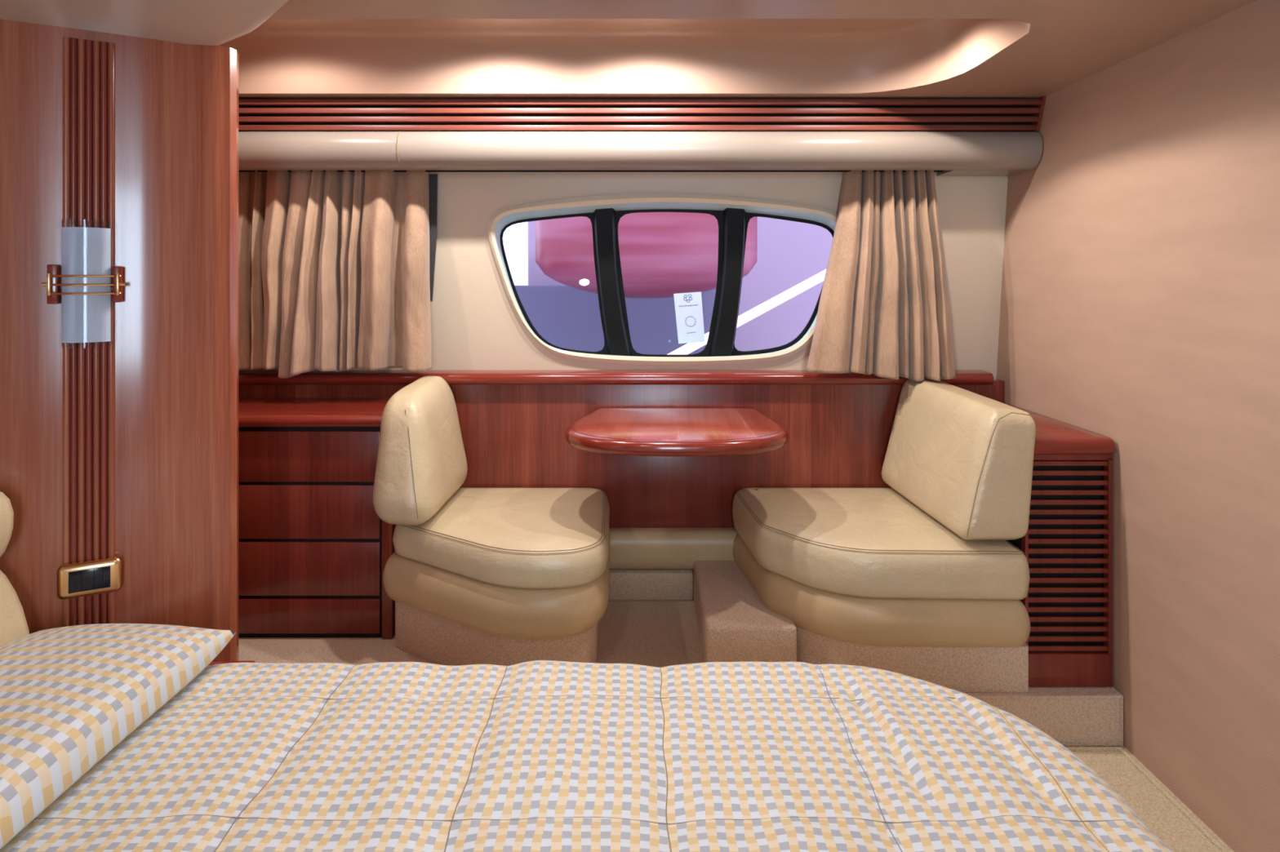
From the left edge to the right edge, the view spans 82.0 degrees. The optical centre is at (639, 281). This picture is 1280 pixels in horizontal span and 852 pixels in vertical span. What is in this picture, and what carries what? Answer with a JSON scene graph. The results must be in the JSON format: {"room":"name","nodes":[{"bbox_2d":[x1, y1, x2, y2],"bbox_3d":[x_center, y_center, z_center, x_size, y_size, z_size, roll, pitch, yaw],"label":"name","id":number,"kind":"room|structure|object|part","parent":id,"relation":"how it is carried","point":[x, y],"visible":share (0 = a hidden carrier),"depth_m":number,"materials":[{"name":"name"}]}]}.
{"room":"ship interior","nodes":[
{"label":"ship interior","id":0,"kind":"room"},
{"bbox_2d":[0,19,238,661],"bbox_3d":[-1.395,0.340,1.965,1.011,1.700,1.190,0,0,0],"label":"wall partition","id":1,"kind":"structure","parent":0,"point":[127,450],"depth_m":1.50,"materials":[{"name":"brown wood"}]},
{"bbox_2d":[40,218,125,348],"bbox_3d":[-1.086,0.004,1.439,0.132,0.250,0.057,0,0,-28],"label":"wall lamp","id":2,"kind":"object","parent":1,"relation":"attached to","point":[84,284],"visible":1,"depth_m":1.42,"materials":[{"name":"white glass"}]},
{"bbox_3d":[-1.081,0.004,1.432,0.087,0.250,0.021,0,0,-28],"label":"glass","id":3,"kind":"part","parent":2,"relation":"part of","materials":[{"name":"white glass"}]},
{"bbox_2d":[57,556,122,599],"bbox_3d":[-1.087,0.586,1.454,0.104,0.068,0.022,0,0,-28],"label":"switch plate","id":4,"kind":"object","parent":1,"relation":"attached to","point":[93,577],"visible":1,"depth_m":1.45,"materials":[{"name":"gold metal"}]},
{"bbox_2d":[249,172,1008,379],"bbox_3d":[-0.330,-0.063,2.545,3.140,1.006,0.178,0,0,0],"label":"wall","id":5,"kind":"structure","parent":0,"point":[475,325],"depth_m":2.51,"materials":[{"name":"beige paint"}]},
{"bbox_2d":[238,369,994,384],"bbox_3d":[-0.107,0.327,2.525,2.580,0.040,0.130,0,0,0],"label":"window ledge","id":6,"kind":"object","parent":5,"relation":"attached to","point":[245,376],"visible":0.66,"depth_m":2.46,"materials":[{"name":"brown wood"}]},
{"bbox_2d":[238,379,1004,528],"bbox_3d":[-0.079,0.593,2.514,2.633,0.511,0.052,0,0,0],"label":"wood panelling","id":7,"kind":"object","parent":5,"relation":"attached to","point":[513,435],"visible":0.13,"depth_m":2.50,"materials":[{"name":"brown wood"}]},
{"bbox_3d":[0.091,0.692,2.494,0.606,0.301,0.012,0,0,0],"label":"table backing panel","id":8,"kind":"part","parent":7,"relation":"part of","materials":[{"name":"brown wood"}]},
{"bbox_2d":[564,408,789,456],"bbox_3d":[0.107,0.467,2.216,0.652,0.085,0.543,0,0,0],"label":"table","id":9,"kind":"object","parent":7,"relation":"attached to","point":[637,432],"visible":1,"depth_m":2.08,"materials":[{"name":"brown wood"}]},
{"bbox_2d":[238,131,1042,176],"bbox_3d":[-0.081,-0.409,2.378,2.633,0.116,0.244,0,0,0],"label":"valance","id":10,"kind":"object","parent":5,"relation":"attached to","point":[957,153],"visible":0.98,"depth_m":2.27,"materials":[{"name":"plastic"}]},
{"bbox_2d":[238,170,943,172],"bbox_3d":[-0.195,-0.366,2.430,2.390,0.008,0.008,0,0,0],"label":"track","id":11,"kind":"object","parent":10,"relation":"attached to","point":[238,171],"visible":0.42,"depth_m":2.43,"materials":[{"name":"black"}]},
{"bbox_2d":[238,170,431,378],"bbox_3d":[-1.024,-0.032,2.391,0.671,0.687,0.144,0,0,0],"label":"curtain","id":12,"kind":"object","parent":11,"relation":"hanging from","point":[334,268],"visible":0.97,"depth_m":2.39,"materials":[{"name":"fabric"}]},
{"bbox_2d":[428,173,437,302],"bbox_3d":[-0.701,-0.146,2.463,0.045,0.426,0.006,0,0,0],"label":"strap","id":13,"kind":"object","parent":11,"relation":"hanging from","point":[433,178],"visible":0.65,"depth_m":2.46,"materials":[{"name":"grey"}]},
{"bbox_2d":[806,170,955,381],"bbox_3d":[0.786,-0.028,2.401,0.476,0.696,0.120,0,0,0],"label":"curtain","id":14,"kind":"object","parent":11,"relation":"hanging from","point":[883,309],"visible":0.98,"depth_m":2.39,"materials":[{"name":"fabric"}]},
{"bbox_2d":[238,96,1045,131],"bbox_3d":[-0.079,-0.515,2.286,2.632,0.097,0.088,0,0,0],"label":"grille","id":15,"kind":"object","parent":10,"relation":"attached to","point":[254,115],"visible":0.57,"depth_m":2.27,"materials":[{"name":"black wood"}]},
{"bbox_3d":[-0.080,-0.515,2.320,2.631,0.097,0.020,0,0,0],"label":"panel","id":16,"kind":"part","parent":15,"relation":"part of","materials":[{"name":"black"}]},
{"bbox_3d":[1.232,-0.515,2.286,0.009,0.097,0.088,0,0,0],"label":"trim","id":17,"kind":"part","parent":15,"relation":"part of","materials":[{"name":"brown wood"}]},
{"bbox_3d":[1.118,-0.366,2.420,0.236,0.022,0.160,0,0,0],"label":"panel","id":18,"kind":"part","parent":10,"relation":"part of","materials":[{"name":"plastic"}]},
{"bbox_2d":[488,193,837,364],"bbox_3d":[0.092,-0.004,2.567,1.218,0.588,0.196,0,0,0],"label":"window","id":19,"kind":"structure","parent":5,"relation":"in","point":[733,215],"depth_m":2.56,"materials":[{"name":"beige"}]},
{"bbox_2d":[673,292,705,343],"bbox_3d":[0.176,0.129,2.621,0.113,0.186,0.024,0,0,0],"label":"sticker","id":20,"kind":"object","parent":19,"relation":"attached to","point":[688,306],"visible":1,"depth_m":2.62,"materials":[{"name":"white paper"}]},
{"bbox_2d":[219,0,1256,99],"bbox_3d":[-0.320,-0.666,0.675,3.160,0.200,4.050,0,0,0],"label":"ceiling","id":21,"kind":"structure","parent":0,"point":[307,49],"depth_m":2.12,"materials":[{"name":"paint"}]},
{"bbox_2d":[0,0,288,45],"bbox_3d":[-1.075,-0.532,0.160,1.650,0.065,2.920,0,0,0],"label":"ceiling soffit","id":22,"kind":"structure","parent":21,"relation":"attached to","point":[188,22],"depth_m":1.39,"materials":[{"name":"paint"}]},
{"bbox_2d":[995,0,1279,851],"bbox_3d":[1.270,0.190,0.700,0.060,2.000,4.100,0,0,0],"label":"wall","id":23,"kind":"structure","parent":0,"point":[1140,308],"depth_m":1.69,"materials":[{"name":"paint"}]},
{"bbox_2d":[1064,746,1234,851],"bbox_3d":[-0.300,1.220,0.700,3.200,0.060,4.100,0,0,0],"label":"floor","id":24,"kind":"structure","parent":0,"point":[1170,825],"depth_m":1.68,"materials":[{"name":"carpet"}]},
{"bbox_2d":[0,491,255,665],"bbox_3d":[-0.299,0.783,0.656,1.899,0.810,1.552,0,0,0],"label":"bed","id":25,"kind":"object","parent":24,"relation":"on","point":[13,623],"visible":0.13,"depth_m":1.34,"materials":[{"name":"beige leather"}]},
{"bbox_3d":[-0.932,0.863,1.413,0.375,0.255,0.037,0,0,0],"label":"corner trim","id":26,"kind":"part","parent":25,"relation":"part of","materials":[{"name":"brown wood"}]},
{"bbox_2d":[0,660,1173,851],"bbox_3d":[-0.207,0.921,0.643,1.827,0.449,1.555,0,0,0],"label":"quilt","id":27,"kind":"object","parent":25,"relation":"on","point":[535,756],"visible":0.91,"depth_m":1.06,"materials":[{"name":"multicoloured fabric"}]},
{"bbox_2d":[0,623,235,848],"bbox_3d":[-0.950,0.652,1.058,0.370,0.100,0.675,0,0,0],"label":"pillow","id":28,"kind":"object","parent":27,"relation":"on","point":[69,695],"visible":1,"depth_m":1.11,"materials":[{"name":"multicoloured fabric"}]},
{"bbox_2d":[238,597,1123,746],"bbox_3d":[-0.076,1.124,2.240,2.627,0.130,0.721,0,0,0],"label":"carpeted step","id":29,"kind":"structure","parent":24,"relation":"on","point":[660,633],"depth_m":2.08,"materials":[{"name":"carpet"}]},
{"bbox_2d":[238,398,395,639],"bbox_3d":[-1.065,0.727,2.329,0.663,0.666,0.338,0,0,0],"label":"base cabinet","id":30,"kind":"object","parent":29,"relation":"on","point":[314,548],"visible":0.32,"depth_m":2.18,"materials":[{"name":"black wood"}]},
{"bbox_3d":[-1.082,0.518,2.190,0.622,0.150,0.020,0,0,0],"label":"drawer","id":31,"kind":"part","parent":30,"relation":"part of","materials":[{"name":"brown wood"}]},
{"bbox_3d":[-1.082,0.992,2.190,0.622,0.101,0.020,0,0,0],"label":"drawer","id":32,"kind":"part","parent":30,"relation":"part of","materials":[{"name":"brown wood"}]},
{"bbox_3d":[-1.082,0.852,2.190,0.622,0.158,0.020,0,0,0],"label":"drawer","id":33,"kind":"part","parent":30,"relation":"part of","materials":[{"name":"brown wood"}]},
{"bbox_3d":[-1.082,0.683,2.190,0.622,0.158,0.020,0,0,0],"label":"drawer","id":34,"kind":"part","parent":30,"relation":"part of","materials":[{"name":"brown wood"}]},
{"bbox_3d":[-1.069,0.412,2.329,0.655,0.036,0.338,0,0,0],"label":"rail","id":35,"kind":"part","parent":30,"relation":"part of","materials":[{"name":"brown wood"}]},
{"bbox_2d":[373,376,609,666],"bbox_3d":[-0.423,0.684,2.185,0.675,0.750,0.628,0,0,0],"label":"upholstered seat","id":36,"kind":"object","parent":29,"relation":"on","point":[498,576],"visible":0.99,"depth_m":2.02,"materials":[{"name":"beige leather"}]},
{"bbox_3d":[-0.663,0.498,2.247,0.195,0.377,0.469,0,0,0],"label":"backrest","id":37,"kind":"part","parent":36,"relation":"part of","materials":[{"name":"beige leather"}]},
{"bbox_2d":[392,488,609,589],"bbox_3d":[-0.404,0.737,2.188,0.637,0.117,0.619,0,0,0],"label":"seat cushion","id":38,"kind":"object","parent":36,"relation":"on","point":[480,538],"depth_m":2.02,"materials":[{"name":"beige leather"}]},
{"bbox_2d":[608,568,693,599],"bbox_3d":[-0.061,1.013,2.480,0.478,0.095,0.080,0,0,0],"label":"carpeted riser","id":39,"kind":"object","parent":29,"relation":"on","point":[624,584],"visible":0.43,"depth_m":2.44,"materials":[{"name":"carpet"}]},
{"bbox_2d":[608,528,737,568],"bbox_3d":[0.085,0.897,2.480,0.670,0.129,0.100,0,0,0],"label":"padded kickboard","id":40,"kind":"object","parent":39,"relation":"on","point":[629,548],"visible":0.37,"depth_m":2.43,"materials":[{"name":"beige leather"}]},
{"bbox_2d":[693,560,796,662],"bbox_3d":[0.299,0.990,2.225,0.242,0.140,0.530,0,0,0],"label":"block","id":41,"kind":"object","parent":29,"relation":"on","point":[735,624],"visible":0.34,"depth_m":2.01,"materials":[{"name":"carpet"}]},
{"bbox_2d":[732,379,1035,692],"bbox_3d":[0.667,0.689,2.186,0.727,0.740,0.626,0,0,0],"label":"upholstered seat","id":42,"kind":"object","parent":29,"relation":"on","point":[921,577],"visible":0.98,"depth_m":1.92,"materials":[{"name":"beige leather"}]},
{"bbox_2d":[732,488,1029,599],"bbox_3d":[0.653,0.750,2.187,0.699,0.144,0.622,0,0,0],"label":"seat cushion","id":43,"kind":"object","parent":42,"relation":"on","point":[826,544],"depth_m":1.96,"materials":[{"name":"beige leather"}]},
{"bbox_3d":[0.916,0.496,2.182,0.229,0.355,0.592,0,0,0],"label":"backrest","id":44,"kind":"part","parent":42,"relation":"part of","materials":[{"name":"beige leather"}]},
{"bbox_2d":[1001,401,1115,687],"bbox_3d":[1.111,0.733,2.200,0.253,0.654,0.595,0,0,0],"label":"base cabinet","id":45,"kind":"object","parent":29,"relation":"on","point":[1067,544],"visible":0.5,"depth_m":1.93,"materials":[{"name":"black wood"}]},
{"bbox_3d":[1.120,1.015,1.932,0.228,0.086,0.024,0,0,0],"label":"panel","id":46,"kind":"part","parent":45,"relation":"part of","materials":[{"name":"brown wood"}]},
{"bbox_3d":[1.120,0.458,1.933,0.228,0.016,0.022,0,0,0],"label":"rail","id":47,"kind":"part","parent":45,"relation":"part of","materials":[{"name":"brown wood"}]},
{"bbox_2d":[1066,746,1228,851],"bbox_3d":[0.888,1.187,1.087,0.676,0.012,1.574,0,0,0],"label":"edging","id":48,"kind":"object","parent":24,"relation":"on","point":[1166,794],"visible":0.32,"depth_m":1.72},
{"label":"outside","id":49,"kind":"structure","parent":0,"visible":0},
{"bbox_3d":[0.000,2.340,5.875,12.000,0.100,6.250,0,0,0],"label":"quay","id":50,"kind":"object","parent":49,"visible":0},
{"bbox_2d":[515,285,715,355],"bbox_3d":[-2.645,1.161,6.100,6.710,2.259,0.200,0,0,0],"label":"wall","id":51,"kind":"structure","parent":50,"relation":"on","point":[566,317],"depth_m":6.00,"materials":[{"name":"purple paint"}]},
{"bbox_2d":[666,332,709,355],"bbox_3d":[0.192,0.255,3.042,0.187,0.088,0.040,0,0,-20],"label":"strip light","id":52,"kind":"object","parent":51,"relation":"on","point":[689,348],"depth_m":3.03,"materials":[{"name":"white"}]},
{"bbox_2d":[535,212,757,298],"bbox_3d":[0.042,0.495,4.889,1.476,3.590,0.822,0,0,0],"label":"boat hull","id":53,"kind":"object","parent":50,"relation":"on","point":[663,255],"visible":0.41,"depth_m":4.64,"materials":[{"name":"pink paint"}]},
{"bbox_2d":[579,279,589,285],"bbox_3d":[-0.340,0.004,4.500,0.063,0.044,0.044,0,0,0],"label":"lamp","id":54,"kind":"object","parent":53,"relation":"attached to","point":[583,282],"depth_m":4.49,"materials":[{"name":"white"}]},
{"bbox_2d":[528,217,832,351],"bbox_3d":[2.003,0.140,6.600,5.995,4.300,0.200,0,0,0],"label":"wall","id":55,"kind":"structure","parent":50,"relation":"on","point":[790,253],"depth_m":6.50,"materials":[{"name":"purple paint"}]},
{"bbox_2d":[736,269,826,328],"bbox_3d":[0.607,0.070,3.196,0.441,0.247,0.040,0,0,-20],"label":"strip light","id":56,"kind":"object","parent":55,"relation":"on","point":[769,304],"depth_m":3.18,"materials":[{"name":"white"}]}
]}

